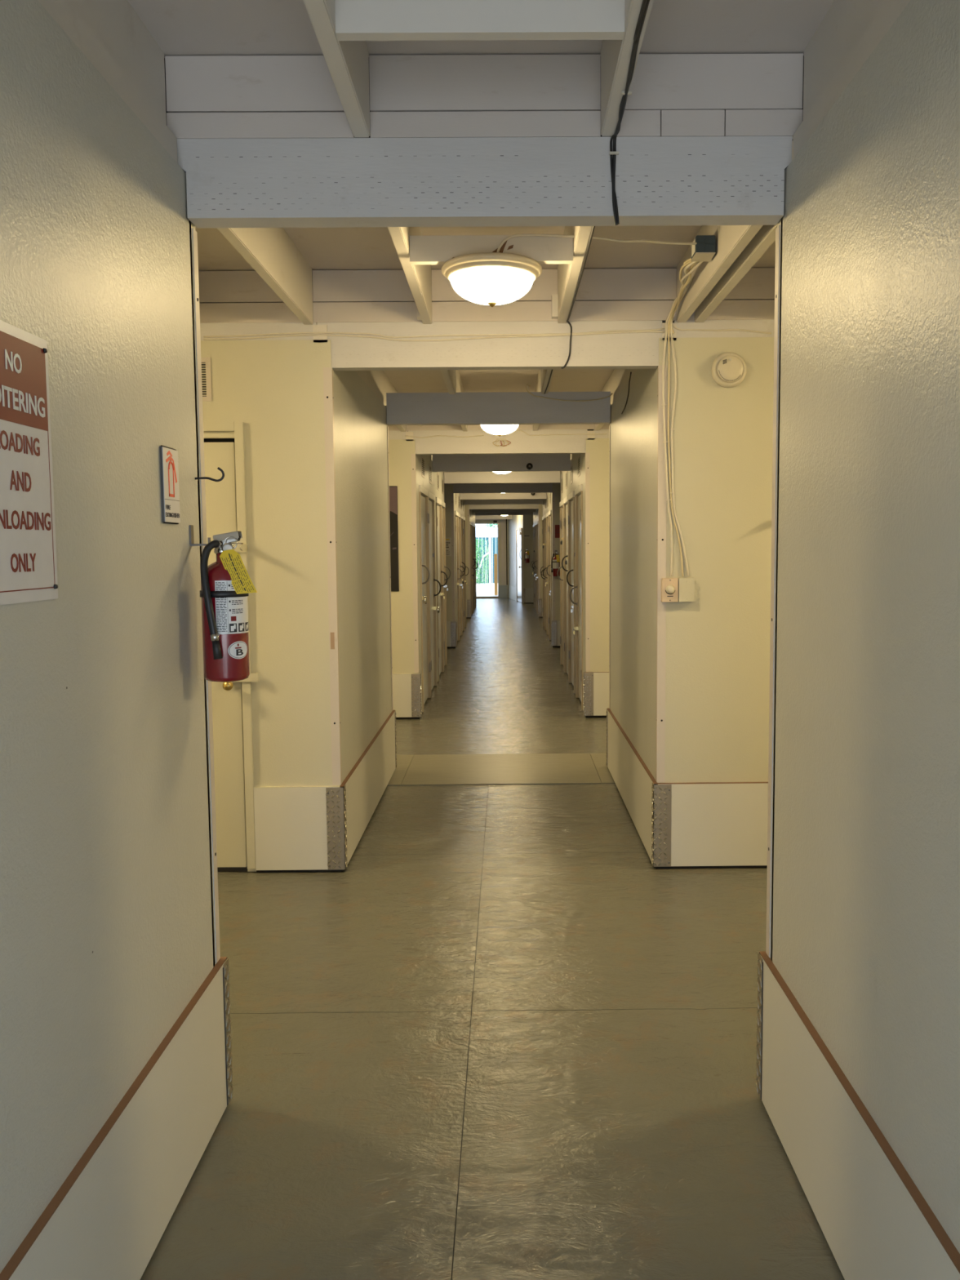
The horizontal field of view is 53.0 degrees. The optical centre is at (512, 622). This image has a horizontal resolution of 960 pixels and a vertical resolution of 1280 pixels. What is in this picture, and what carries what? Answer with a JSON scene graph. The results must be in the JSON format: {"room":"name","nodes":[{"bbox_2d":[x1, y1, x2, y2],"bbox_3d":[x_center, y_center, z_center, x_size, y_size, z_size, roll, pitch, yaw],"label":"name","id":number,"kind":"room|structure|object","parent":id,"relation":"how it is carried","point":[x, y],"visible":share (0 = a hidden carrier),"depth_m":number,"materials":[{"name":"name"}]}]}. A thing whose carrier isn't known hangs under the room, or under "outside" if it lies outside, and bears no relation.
{"room":"storage facility corridor","nodes":[
{"label":"storage facility corridor","id":0,"kind":"room"},
{"bbox_2d":[0,0,214,1273],"bbox_3d":[-0.846,0.215,0.654,0.080,2.580,3.882,0,4,0],"label":"wall","id":1,"kind":"structure","parent":0,"point":[106,925],"depth_m":1.87,"materials":[{"name":"paint"}]},
{"bbox_2d":[0,320,57,604],"bbox_3d":[-0.812,-0.258,1.581,0.008,0.452,0.238,0,4,0],"label":"warning sign","id":2,"kind":"object","parent":1,"relation":"attached to","point":[28,546],"visible":1,"depth_m":1.60,"materials":[{"name":"white plastic"}]},
{"bbox_2d":[0,956,233,1279],"bbox_3d":[-1.407,1.293,0.792,1.263,0.418,3.814,0,4,0],"label":"baseboard","id":3,"kind":"structure","parent":1,"relation":"attached to","point":[108,1219],"depth_m":2.06,"materials":[{"name":"paint"}]},
{"bbox_2d":[159,444,180,524],"bbox_3d":[-0.816,-0.325,2.291,0.010,0.181,0.110,0,4,0],"label":"sign","id":4,"kind":"object","parent":1,"relation":"attached to","point":[169,468],"visible":1,"depth_m":2.28,"materials":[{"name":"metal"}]},
{"bbox_2d":[189,524,210,546],"bbox_3d":[-0.790,-0.221,2.451,0.064,0.053,0.023,0,4,0],"label":"wall bracket","id":5,"kind":"object","parent":1,"relation":"attached to","point":[191,526],"visible":0.89,"depth_m":2.44,"materials":[{"name":"metal"}]},
{"bbox_2d":[200,530,257,682],"bbox_3d":[-0.729,-0.040,2.437,0.125,0.379,0.156,-3,5,-31],"label":"fire extinguisher","id":6,"kind":"object","parent":5,"relation":"attached to","point":[226,584],"visible":1,"depth_m":2.41,"materials":[{"name":"red metal"}]},
{"bbox_2d":[215,582,248,632],"bbox_3d":[-0.700,-0.039,2.431,0.030,0.130,0.101,2,5,33],"label":"print","id":7,"kind":"object","parent":6,"relation":"attached to","point":[231,597],"depth_m":2.40},
{"bbox_2d":[222,553,253,592],"bbox_3d":[-0.688,-0.123,2.401,0.083,0.098,0.007,0,4,5],"label":"print","id":8,"kind":"object","parent":6,"relation":"on","point":[235,576],"depth_m":2.40},
{"bbox_2d":[189,220,216,965],"bbox_3d":[-2.490,0.114,2.559,3.340,2.512,0.050,0,4,0],"label":"wall","id":9,"kind":"structure","parent":0,"point":[192,225],"depth_m":2.53,"materials":[{"name":"paint"}]},
{"bbox_2d":[191,227,220,963],"bbox_3d":[-0.837,-0.042,2.570,0.041,1.955,0.033,0,4,0],"label":"trim","id":10,"kind":"structure","parent":9,"relation":"attached to","point":[194,234],"depth_m":2.55,"materials":[{"name":"paint"}]},
{"bbox_2d":[200,339,342,871],"bbox_3d":[-2.504,-0.041,4.554,3.340,2.512,0.050,0,4,0],"label":"wall","id":11,"kind":"structure","parent":0,"point":[275,388],"depth_m":4.51,"materials":[{"name":"paint"}]},
{"bbox_2d":[200,357,211,401],"bbox_3d":[-1.552,-1.122,4.449,0.306,0.200,0.004,0,4,0],"label":"air vent","id":12,"kind":"object","parent":11,"relation":"in","point":[206,362],"visible":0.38,"depth_m":4.45,"materials":[{"name":"paint"}]},
{"bbox_2d":[203,422,259,871],"bbox_3d":[-1.701,0.144,4.505,1.002,2.138,0.188,0,4,0],"label":"door","id":13,"kind":"structure","parent":11,"relation":"in","point":[225,499],"depth_m":4.57,"materials":[{"name":"paint"}]},
{"bbox_2d":[323,367,342,785],"bbox_3d":[-0.851,-0.200,4.541,0.041,1.965,0.034,0,4,0],"label":"trim","id":14,"kind":"structure","parent":11,"relation":"attached to","point":[328,390],"depth_m":4.53,"materials":[{"name":"paint"}]},
{"bbox_2d":[312,324,391,782],"bbox_3d":[-0.882,-0.168,5.594,0.080,2.580,2.121,0,4,0],"label":"wall","id":15,"kind":"structure","parent":0,"point":[360,415],"depth_m":5.33,"materials":[{"name":"paint"}]},
{"bbox_2d":[253,710,396,872],"bbox_3d":[-1.442,0.914,5.675,1.263,0.418,2.168,0,4,0],"label":"baseboard","id":16,"kind":"structure","parent":15,"relation":"attached to","point":[298,828],"depth_m":4.61,"materials":[{"name":"paint"}]},
{"bbox_2d":[385,405,391,696],"bbox_3d":[-2.519,-0.202,6.622,3.340,2.512,0.050,0,4,0],"label":"wall","id":17,"kind":"structure","parent":0,"point":[385,406],"depth_m":6.60,"materials":[{"name":"paint"}]},
{"bbox_2d":[386,426,392,711],"bbox_3d":[-0.866,-0.358,6.633,0.041,1.955,0.033,0,4,0],"label":"trim","id":18,"kind":"structure","parent":17,"relation":"attached to","point":[387,426],"depth_m":6.62,"materials":[{"name":"paint"}]},
{"bbox_2d":[388,439,418,673],"bbox_3d":[-2.533,-0.360,8.659,3.340,2.512,0.050,0,4,0],"label":"wall","id":19,"kind":"structure","parent":0,"point":[400,451],"depth_m":8.63,"materials":[{"name":"paint"}]},
{"bbox_2d":[389,485,399,591],"bbox_3d":[-1.336,-0.743,8.610,0.612,0.940,0.005,0,4,0],"label":"poster","id":20,"kind":"object","parent":19,"relation":"attached to","point":[393,489],"visible":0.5,"depth_m":8.61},
{"bbox_2d":[389,486,397,515],"bbox_3d":[-1.338,-1.054,8.584,0.606,0.305,0.001,0,4,0],"label":"print","id":21,"kind":"object","parent":20,"relation":"attached to","point":[393,490],"depth_m":8.58},
{"bbox_2d":[392,673,422,719],"bbox_3d":[-1.464,0.677,8.726,1.263,0.417,0.053,0,4,0],"label":"baseboard","id":22,"kind":"structure","parent":19,"relation":"attached to","point":[406,687],"depth_m":8.71,"materials":[{"name":"paint"}]},
{"bbox_2d":[410,453,418,672],"bbox_3d":[-0.881,-0.519,8.647,0.041,1.965,0.034,0,4,0],"label":"trim","id":23,"kind":"structure","parent":19,"relation":"attached to","point":[412,455],"depth_m":8.63,"materials":[{"name":"paint"}]},
{"bbox_2d":[405,431,444,711],"bbox_3d":[-0.923,-0.561,10.654,0.090,2.580,4.036,0,4,0],"label":"wall","id":24,"kind":"structure","parent":0,"point":[424,482],"depth_m":9.11,"materials":[{"name":"paint"}]},
{"bbox_2d":[418,484,431,711],"bbox_3d":[-0.844,-0.241,9.434,0.117,2.130,0.890,0,4,0],"label":"door","id":25,"kind":"structure","parent":24,"relation":"in","point":[423,492],"depth_m":9.58,"materials":[{"name":"paint"}]},
{"bbox_2d":[427,491,441,696],"bbox_3d":[-0.850,-0.312,10.344,0.117,2.130,0.875,0,4,0],"label":"door","id":26,"kind":"structure","parent":24,"relation":"in","point":[433,607],"depth_m":10.61,"materials":[{"name":"paint"}]},
{"bbox_2d":[435,497,447,681],"bbox_3d":[-0.859,-0.403,11.513,0.117,2.130,0.860,0,4,0],"label":"door","id":27,"kind":"structure","parent":24,"relation":"in","point":[438,508],"depth_m":11.76,"materials":[{"name":"paint"}]},
{"bbox_2d":[441,501,450,665],"bbox_3d":[-0.864,-0.465,12.310,0.117,2.130,0.620,0,4,0],"label":"door","id":28,"kind":"structure","parent":24,"relation":"in","point":[443,504],"depth_m":12.53,"materials":[{"name":"paint"}]},
{"bbox_2d":[444,484,453,621],"bbox_3d":[-2.577,-0.840,14.843,3.340,2.512,0.050,0,4,0],"label":"wall","id":29,"kind":"structure","parent":0,"point":[448,490],"depth_m":14.82,"materials":[{"name":"paint"}]},
{"bbox_2d":[445,537,451,555],"bbox_3d":[-1.050,-1.158,14.802,0.200,0.280,0.003,0,4,0],"label":"paper notice","id":30,"kind":"object","parent":29,"relation":"attached to","point":[448,540],"visible":0.5,"depth_m":14.80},
{"bbox_2d":[446,621,456,648],"bbox_3d":[-1.509,0.197,14.909,1.260,0.417,0.053,0,4,0],"label":"baseboard","id":31,"kind":"structure","parent":29,"relation":"attached to","point":[451,625],"depth_m":14.89,"materials":[{"name":"paint"}]},
{"bbox_2d":[450,493,455,621],"bbox_3d":[-0.925,-0.999,14.830,0.041,1.965,0.034,0,4,0],"label":"trim","id":32,"kind":"structure","parent":29,"relation":"attached to","point":[451,494],"depth_m":14.82,"materials":[{"name":"paint"}]},
{"bbox_2d":[448,484,464,621],"bbox_3d":[-0.967,-1.040,16.826,0.090,2.580,4.014,0,4,0],"label":"wall","id":33,"kind":"structure","parent":0,"point":[456,508],"depth_m":15.25,"materials":[{"name":"paint"}]},
{"bbox_2d":[454,511,462,645],"bbox_3d":[-0.887,-0.717,15.560,0.117,2.130,0.840,0,4,0],"label":"door","id":34,"kind":"structure","parent":33,"relation":"in","point":[456,542],"depth_m":15.86,"materials":[{"name":"paint"}]},
{"bbox_2d":[457,512,465,635],"bbox_3d":[-0.894,-0.790,16.507,0.117,2.130,0.840,0,4,0],"label":"door","id":35,"kind":"structure","parent":33,"relation":"in","point":[459,514],"depth_m":16.83,"materials":[{"name":"paint"}]},
{"bbox_2d":[460,515,466,634],"bbox_3d":[-0.901,-0.864,17.454,0.117,2.130,0.840,0,4,0],"label":"door","id":36,"kind":"structure","parent":33,"relation":"in","point":[462,517],"depth_m":17.78,"materials":[{"name":"paint"}]},
{"bbox_2d":[462,516,469,626],"bbox_3d":[-0.907,-0.932,18.327,0.117,2.130,0.790,0,4,0],"label":"door","id":37,"kind":"structure","parent":33,"relation":"in","point":[464,519],"depth_m":18.64,"materials":[{"name":"paint"}]},
{"bbox_2d":[464,504,469,599],"bbox_3d":[-2.622,-1.328,21.117,3.340,2.512,0.050,0,4,0],"label":"wall","id":38,"kind":"structure","parent":0,"point":[466,506],"depth_m":21.08,"materials":[{"name":"paint"}]},
{"bbox_2d":[467,509,470,599],"bbox_3d":[-0.970,-1.487,21.105,0.041,1.965,0.034,0,4,0],"label":"trim","id":39,"kind":"structure","parent":38,"relation":"attached to","point":[468,554],"depth_m":21.09,"materials":[{"name":"paint"}]},
{"bbox_2d":[469,509,475,554],"bbox_3d":[-1.012,-1.533,23.169,0.090,2.580,4.150,0,4,0],"label":"wall","id":40,"kind":"structure","parent":0,"point":[471,520],"depth_m":21.86,"materials":[{"name":"paint"}]},
{"bbox_2d":[469,521,475,614],"bbox_3d":[-0.932,-1.207,21.866,0.117,2.130,0.890,0,4,0],"label":"door","id":41,"kind":"structure","parent":40,"relation":"in","point":[470,522],"depth_m":22.21,"materials":[{"name":"paint"}]},
{"bbox_2d":[471,522,475,611],"bbox_3d":[-0.940,-1.284,22.863,0.117,2.130,0.890,0,4,0],"label":"door","id":42,"kind":"structure","parent":40,"relation":"in","point":[473,559],"depth_m":23.23,"materials":[{"name":"paint"}]},
{"bbox_2d":[66,0,886,519],"bbox_3d":[-0.159,-2.297,14.816,8.800,0.614,32.500,0,4,0],"label":"ceiling","id":43,"kind":"structure","parent":0,"point":[334,156],"depth_m":2.43,"materials":[{"name":"paint"}]},
{"bbox_2d":[203,328,664,337],"bbox_3d":[-0.364,-1.333,4.441,2.128,0.039,0.007,0,4,0],"label":"cable","id":44,"kind":"object","parent":43,"relation":"attached to","point":[659,329],"visible":1,"depth_m":4.44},
{"bbox_2d":[203,330,665,341],"bbox_3d":[-0.361,-1.319,4.443,2.134,0.042,0.007,0,4,0],"label":"cable","id":45,"kind":"object","parent":43,"relation":"attached to","point":[396,340],"visible":1,"depth_m":4.44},
{"bbox_2d":[441,252,542,306],"bbox_3d":[-0.076,-1.208,3.466,0.362,0.140,0.362,0,4,0],"label":"ceiling light","id":46,"kind":"object","parent":43,"relation":"attached to","point":[491,279],"visible":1,"depth_m":3.36,"materials":[{"name":"white glass"}]},
{"bbox_2d":[480,424,518,436],"bbox_3d":[-0.105,-1.524,7.524,0.362,0.140,0.362,0,4,0],"label":"ceiling light","id":47,"kind":"object","parent":43,"relation":"attached to","point":[496,429],"visible":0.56,"depth_m":7.44,"materials":[{"name":"white glass"}]},
{"bbox_2d":[521,454,537,470],"bbox_3d":[0.180,-1.748,10.504,0.166,0.166,0.086,0,4,0],"label":"security camera","id":48,"kind":"object","parent":43,"relation":"attached to","point":[529,462],"visible":1,"depth_m":10.54,"materials":[{"name":"paint"}]},
{"bbox_2d":[525,384,612,401],"bbox_3d":[0.379,-1.544,6.473,0.583,0.116,0.008,0,4,0],"label":"cable","id":49,"kind":"object","parent":43,"relation":"attached to","point":[526,384],"visible":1,"depth_m":6.47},
{"bbox_2d":[560,226,595,368],"bbox_3d":[0.255,-1.212,3.489,0.052,0.226,1.942,0,4,0],"label":"cable","id":50,"kind":"object","parent":43,"relation":"attached to","point":[593,227],"visible":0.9,"depth_m":3.86,"materials":[{"name":"black rubber"}]},
{"bbox_2d":[497,233,697,252],"bbox_3d":[0.334,-1.349,3.440,0.793,0.106,0.102,-2,5,-15],"label":"cable","id":51,"kind":"object","parent":43,"relation":"attached to","point":[504,240],"visible":0.84,"depth_m":3.40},
{"bbox_2d":[608,0,647,225],"bbox_3d":[0.266,-0.999,0.932,0.027,0.220,3.010,0,4,0],"label":"cable","id":52,"kind":"object","parent":43,"relation":"attached to","point":[614,153],"visible":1,"depth_m":2.21,"materials":[{"name":"black rubber"}]},
{"bbox_2d":[609,0,649,224],"bbox_3d":[0.267,-0.999,0.932,0.024,0.215,3.009,0,4,0],"label":"cable","id":53,"kind":"object","parent":43,"relation":"attached to","point":[648,1],"visible":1,"depth_m":2.22,"materials":[{"name":"black rubber"}]},
{"bbox_2d":[690,235,715,262],"bbox_3d":[0.716,-1.408,3.622,0.074,0.066,0.104,0,4,0],"label":"box","id":54,"kind":"object","parent":43,"relation":"attached to","point":[704,250],"visible":0.95,"depth_m":3.57,"materials":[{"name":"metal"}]},
{"bbox_2d":[671,257,691,333],"bbox_3d":[0.711,-1.374,4.060,0.076,0.144,0.773,0,4,0],"label":"cable","id":55,"kind":"object","parent":54,"relation":"attached to","point":[690,259],"visible":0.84,"depth_m":4.08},
{"bbox_2d":[670,261,702,330],"bbox_3d":[0.722,-1.369,4.061,0.052,0.133,0.771,0,4,0],"label":"cable","id":56,"kind":"object","parent":54,"relation":"attached to","point":[688,273],"visible":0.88,"depth_m":3.96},
{"bbox_2d":[672,324,771,333],"bbox_3d":[0.960,-1.363,4.449,0.473,0.062,0.008,0,4,0],"label":"cable","id":57,"kind":"object","parent":43,"relation":"attached to","point":[673,326],"visible":1,"depth_m":4.45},
{"bbox_2d":[475,519,508,598],"bbox_3d":[-1.503,-2.142,29.438,5.700,2.830,0.190,0,4,0],"label":"wall","id":58,"kind":"structure","parent":0,"point":[503,523],"depth_m":29.43,"materials":[{"name":"paint"}]},
{"bbox_2d":[475,519,499,598],"bbox_3d":[-0.834,-1.941,29.433,0.805,2.420,0.040,0,4,0],"label":"trim","id":59,"kind":"structure","parent":58,"relation":"attached to","point":[497,522],"depth_m":29.35,"materials":[{"name":"paint"}]},
{"bbox_2d":[140,595,844,1279],"bbox_3d":[-0.138,0.486,15.032,8.800,0.202,32.500,0,4,0],"label":"floor","id":60,"kind":"structure","parent":0,"point":[502,1041],"depth_m":3.02,"materials":[{"name":"paint"}]},
{"bbox_2d":[507,515,523,602],"bbox_3d":[0.077,-2.049,28.090,0.072,2.830,3.110,-1,4,-8],"label":"wall","id":61,"kind":"structure","parent":0,"point":[517,522],"depth_m":28.45,"materials":[{"name":"paint"}]},
{"bbox_2d":[515,527,523,603],"bbox_3d":[0.152,-1.610,27.146,0.091,2.100,1.000,-1,4,-8],"label":"door","id":62,"kind":"structure","parent":61,"relation":"in","point":[519,580],"depth_m":27.11,"materials":[{"name":"paint"}]},
{"bbox_2d":[523,515,533,603],"bbox_3d":[0.824,-1.938,26.586,1.088,2.830,0.100,0,4,0],"label":"wall","id":63,"kind":"structure","parent":0,"point":[527,519],"depth_m":26.53,"materials":[{"name":"paint"}]},
{"bbox_2d":[523,588,533,603],"bbox_3d":[0.783,-0.730,26.621,0.988,0.417,0.018,0,4,0],"label":"baseboard","id":64,"kind":"structure","parent":63,"relation":"attached to","point":[528,597],"depth_m":26.61,"materials":[{"name":"paint"}]},
{"bbox_2d":[533,508,538,547],"bbox_3d":[0.598,-1.546,23.180,0.090,2.580,4.150,0,4,0],"label":"wall","id":65,"kind":"structure","parent":0,"point":[536,519],"depth_m":22.32,"materials":[{"name":"paint"}]},
{"bbox_2d":[533,522,537,613],"bbox_3d":[0.533,-1.296,22.873,0.117,2.130,0.890,0,4,0],"label":"door","id":66,"kind":"structure","parent":65,"relation":"in","point":[535,522],"depth_m":23.22,"materials":[{"name":"paint"}]},
{"bbox_2d":[533,520,538,613],"bbox_3d":[0.541,-1.218,21.876,0.117,2.130,0.890,0,4,0],"label":"door","id":67,"kind":"structure","parent":65,"relation":"in","point":[537,548],"depth_m":22.23,"materials":[{"name":"paint"}]},
{"bbox_2d":[538,508,540,598],"bbox_3d":[0.584,-1.499,21.115,0.040,1.965,0.034,0,4,0],"label":"trim","id":68,"kind":"structure","parent":65,"relation":"attached to","point":[539,508],"depth_m":21.10,"materials":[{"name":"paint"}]},
{"bbox_2d":[538,503,542,598],"bbox_3d":[2.238,-1.366,21.149,3.340,2.512,0.050,0,4,0],"label":"wall","id":69,"kind":"structure","parent":0,"point":[540,506],"depth_m":21.10,"materials":[{"name":"paint"}]},
{"bbox_2d":[542,483,557,620],"bbox_3d":[0.643,-1.053,16.837,0.090,2.580,4.014,0,4,0],"label":"wall","id":70,"kind":"structure","parent":0,"point":[548,508],"depth_m":15.38,"materials":[{"name":"paint"}]},
{"bbox_2d":[540,515,544,626],"bbox_3d":[0.566,-0.943,18.337,0.117,2.130,0.790,0,4,0],"label":"door","id":71,"kind":"structure","parent":70,"relation":"in","point":[543,540],"depth_m":18.65,"materials":[{"name":"paint"}]},
{"bbox_2d":[540,514,546,634],"bbox_3d":[0.572,-0.876,17.464,0.117,2.130,0.840,0,4,0],"label":"door","id":72,"kind":"structure","parent":70,"relation":"in","point":[544,516],"depth_m":17.79,"materials":[{"name":"paint"}]},
{"bbox_2d":[542,511,549,639],"bbox_3d":[0.579,-0.802,16.517,0.117,2.130,0.840,0,4,0],"label":"door","id":73,"kind":"structure","parent":70,"relation":"in","point":[547,513],"depth_m":16.85,"materials":[{"name":"paint"}]},
{"bbox_2d":[546,510,551,644],"bbox_3d":[0.586,-0.729,15.570,0.117,2.130,0.840,0,4,0],"label":"door","id":74,"kind":"structure","parent":70,"relation":"in","point":[549,574],"depth_m":15.88,"materials":[{"name":"paint"}]},
{"bbox_2d":[551,492,555,620],"bbox_3d":[0.628,-1.012,14.840,0.040,1.965,0.034,0,4,0],"label":"trim","id":75,"kind":"structure","parent":70,"relation":"attached to","point":[553,493],"depth_m":14.81,"materials":[{"name":"paint"}]},
{"bbox_2d":[552,484,560,620],"bbox_3d":[2.282,-0.879,14.874,3.340,2.512,0.050,0,4,0],"label":"wall","id":76,"kind":"structure","parent":0,"point":[556,488],"depth_m":14.81,"materials":[{"name":"paint"}]},
{"bbox_2d":[551,620,559,647],"bbox_3d":[1.229,0.176,14.927,1.264,0.417,0.053,0,4,0],"label":"baseboard","id":77,"kind":"structure","parent":76,"relation":"attached to","point":[555,624],"depth_m":14.90,"materials":[{"name":"paint"}]},
{"bbox_2d":[560,430,595,710],"bbox_3d":[0.687,-0.574,10.665,0.090,2.580,4.036,0,4,0],"label":"wall","id":78,"kind":"structure","parent":0,"point":[577,481],"depth_m":9.06,"materials":[{"name":"paint"}]},
{"bbox_2d":[557,499,564,671],"bbox_3d":[0.609,-0.472,12.270,0.117,2.130,0.720,0,4,0],"label":"door","id":79,"kind":"structure","parent":78,"relation":"in","point":[561,504],"depth_m":12.52,"materials":[{"name":"paint"}]},
{"bbox_2d":[561,495,568,681],"bbox_3d":[0.616,-0.403,11.378,0.117,2.130,0.790,0,4,0],"label":"door","id":80,"kind":"structure","parent":78,"relation":"in","point":[565,568],"depth_m":11.66,"materials":[{"name":"paint"}]},
{"bbox_2d":[566,490,574,693],"bbox_3d":[0.622,-0.334,10.493,0.117,2.130,0.845,0,4,0],"label":"door","id":81,"kind":"structure","parent":78,"relation":"in","point":[571,575],"depth_m":10.70,"materials":[{"name":"paint"}]},
{"bbox_2d":[568,484,582,710],"bbox_3d":[0.629,-0.252,9.434,0.117,2.130,0.810,0,4,0],"label":"door","id":82,"kind":"structure","parent":78,"relation":"in","point":[578,628],"depth_m":9.62,"materials":[{"name":"paint"}]},
{"bbox_2d":[585,452,590,671],"bbox_3d":[0.672,-0.531,8.657,0.040,1.965,0.034,0,4,0],"label":"trim","id":83,"kind":"structure","parent":78,"relation":"attached to","point":[587,454],"depth_m":8.64,"materials":[{"name":"paint"}]},
{"bbox_2d":[585,438,608,671],"bbox_3d":[2.326,-0.398,8.691,3.340,2.512,0.050,0,4,0],"label":"wall","id":84,"kind":"structure","parent":0,"point":[598,448],"depth_m":8.64,"materials":[{"name":"paint"}]},
{"bbox_2d":[583,671,608,717],"bbox_3d":[1.273,0.656,8.744,1.264,0.417,0.053,0,4,0],"label":"baseboard","id":85,"kind":"structure","parent":84,"relation":"attached to","point":[596,684],"depth_m":8.72,"materials":[{"name":"paint"}]},
{"bbox_2d":[609,404,611,709],"bbox_3d":[2.341,-0.240,6.653,3.340,2.512,0.050,0,4,0],"label":"wall","id":86,"kind":"structure","parent":0,"point":[611,404],"depth_m":6.69,"materials":[{"name":"paint"}]},
{"bbox_2d":[608,425,610,708],"bbox_3d":[0.687,-0.370,6.643,0.040,1.955,0.033,0,4,0],"label":"trim","id":87,"kind":"structure","parent":86,"relation":"attached to","point":[609,425],"depth_m":6.63,"materials":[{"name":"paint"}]},
{"bbox_2d":[610,322,676,779],"bbox_3d":[0.718,-0.181,5.605,0.080,2.580,2.121,0,4,0],"label":"wall","id":88,"kind":"structure","parent":0,"point":[633,432],"depth_m":5.36,"materials":[{"name":"paint"}]},
{"bbox_2d":[667,260,690,331],"bbox_3d":[0.708,-1.372,4.061,0.062,0.139,0.771,0,4,1],"label":"cable","id":89,"kind":"object","parent":88,"relation":"attached to","point":[683,266],"visible":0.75,"depth_m":4.24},
{"bbox_2d":[669,282,689,576],"bbox_3d":[0.779,-0.834,4.311,0.101,1.269,0.356,0,4,0],"label":"cable","id":90,"kind":"object","parent":88,"relation":"attached to","point":[671,331],"visible":0.94,"depth_m":4.48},
{"bbox_2d":[655,337,773,782],"bbox_3d":[2.356,-0.080,4.585,3.340,2.512,0.050,0,4,0],"label":"wall","id":91,"kind":"structure","parent":0,"point":[717,644],"depth_m":4.54,"materials":[{"name":"paint"}]},
{"bbox_2d":[655,365,666,782],"bbox_3d":[0.702,-0.213,4.551,0.040,1.965,0.034,0,4,0],"label":"trim","id":92,"kind":"structure","parent":91,"relation":"attached to","point":[661,482],"depth_m":4.54,"materials":[{"name":"paint"}]},
{"bbox_2d":[661,577,678,602],"bbox_3d":[0.737,-0.150,4.511,0.075,0.112,0.064,0,4,0],"label":"switch","id":93,"kind":"object","parent":91,"relation":"attached to","point":[669,586],"visible":1,"depth_m":4.51,"materials":[{"name":"plastic"}]},
{"bbox_2d":[662,284,688,576],"bbox_3d":[0.726,-0.830,4.321,0.056,1.258,0.337,-1,4,-2],"label":"cable","id":94,"kind":"object","parent":93,"relation":"attached to","point":[664,442],"visible":0.97,"depth_m":4.48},
{"bbox_2d":[678,577,694,602],"bbox_3d":[0.815,-0.151,4.525,0.075,0.112,0.037,0,4,0],"label":"junction box","id":95,"kind":"object","parent":91,"relation":"attached to","point":[686,585],"visible":1,"depth_m":4.51,"materials":[{"name":"paint"}]},
{"bbox_2d":[667,275,694,576],"bbox_3d":[0.761,-0.835,4.271,0.082,1.277,0.436,0,4,0],"label":"cable","id":96,"kind":"object","parent":95,"relation":"attached to","point":[691,282],"visible":0.99,"depth_m":4.48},
{"bbox_2d":[606,708,768,868],"bbox_3d":[2.344,0.884,5.700,3.364,0.418,2.168,0,4,0],"label":"baseboard","id":97,"kind":"structure","parent":91,"relation":"attached to","point":[704,824],"depth_m":4.62,"materials":[{"name":"paint"}]},
{"bbox_2d":[711,351,746,387],"bbox_3d":[1.001,-1.168,4.442,0.162,0.162,0.049,0,4,0],"label":"smoke detector","id":98,"kind":"object","parent":91,"relation":"attached to","point":[728,370],"visible":1,"depth_m":4.42,"materials":[{"name":"plastic"}]},
{"bbox_2d":[769,169,785,960],"bbox_3d":[2.370,0.075,2.591,3.340,2.512,0.050,0,4,0],"label":"wall","id":99,"kind":"structure","parent":0,"point":[779,223],"depth_m":2.55,"materials":[{"name":"paint"}]},
{"bbox_2d":[765,225,780,957],"bbox_3d":[0.716,-0.054,2.580,0.040,1.955,0.033,0,4,0],"label":"trim","id":100,"kind":"structure","parent":99,"relation":"attached to","point":[778,228],"depth_m":2.57,"materials":[{"name":"paint"}]},
{"bbox_2d":[770,0,959,1253],"bbox_3d":[0.753,0.203,0.664,0.080,2.580,3.882,0,4,0],"label":"wall","id":101,"kind":"structure","parent":0,"point":[865,938],"depth_m":1.85,"materials":[{"name":"paint"}]},
{"bbox_2d":[755,951,959,1279],"bbox_3d":[1.330,1.272,0.810,1.263,0.418,3.814,0,4,0],"label":"baseboard","id":102,"kind":"structure","parent":101,"relation":"attached to","point":[874,1220],"depth_m":2.05,"materials":[{"name":"paint"}]},
{"bbox_3d":[0.663,-1.069,14.784,0.040,0.070,0.066,0,4,0],"label":"wall bracket","id":103,"kind":"object","parent":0,"visible":0},
{"bbox_2d":[551,551,559,576],"bbox_3d":[0.655,-0.890,14.739,0.140,0.379,0.144,0,4,0],"label":"fire extinguisher","id":104,"kind":"object","parent":103,"relation":"attached to","point":[555,563],"visible":0.96,"depth_m":14.71,"materials":[{"name":"red metal"}]},
{"label":"outside","id":105,"kind":"structure","parent":0,"visible":0},
{"bbox_2d":[475,567,494,595],"bbox_3d":[-0.409,-2.436,53.069,60.000,0.238,43.800,0,4,0],"label":"ground","id":106,"kind":"structure","parent":105,"point":[482,589],"depth_m":36.35,"materials":[{"name":"concrete"}]},
{"bbox_2d":[475,538,484,583],"bbox_3d":[-1.530,-2.592,41.223,0.840,2.050,0.588,-1,5,-10],"label":"bamboo","id":107,"kind":"object","parent":106,"relation":"on","point":[477,577],"visible":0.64,"depth_m":41.18,"materials":[{"name":"green plant"}]},
{"bbox_2d":[476,537,492,584],"bbox_3d":[-1.179,-2.565,40.643,0.716,2.041,0.585,0,4,0],"label":"bamboo","id":108,"kind":"object","parent":106,"relation":"on","point":[486,542],"visible":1,"depth_m":40.58,"materials":[{"name":"green plant"}]},
{"bbox_2d":[475,529,497,583],"bbox_3d":[-1.344,-2.837,41.847,5.990,2.308,0.150,0,4,0],"label":"fence","id":109,"kind":"object","parent":106,"relation":"on","point":[492,551],"visible":0.17,"depth_m":41.88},
{"bbox_2d":[493,554,497,595],"bbox_3d":[-0.562,-1.558,31.526,0.110,1.352,0.110,0,4,0],"label":"wooden post","id":110,"kind":"object","parent":106,"relation":"on","point":[495,569],"visible":0.94,"depth_m":31.48,"materials":[{"name":"brown wood"}]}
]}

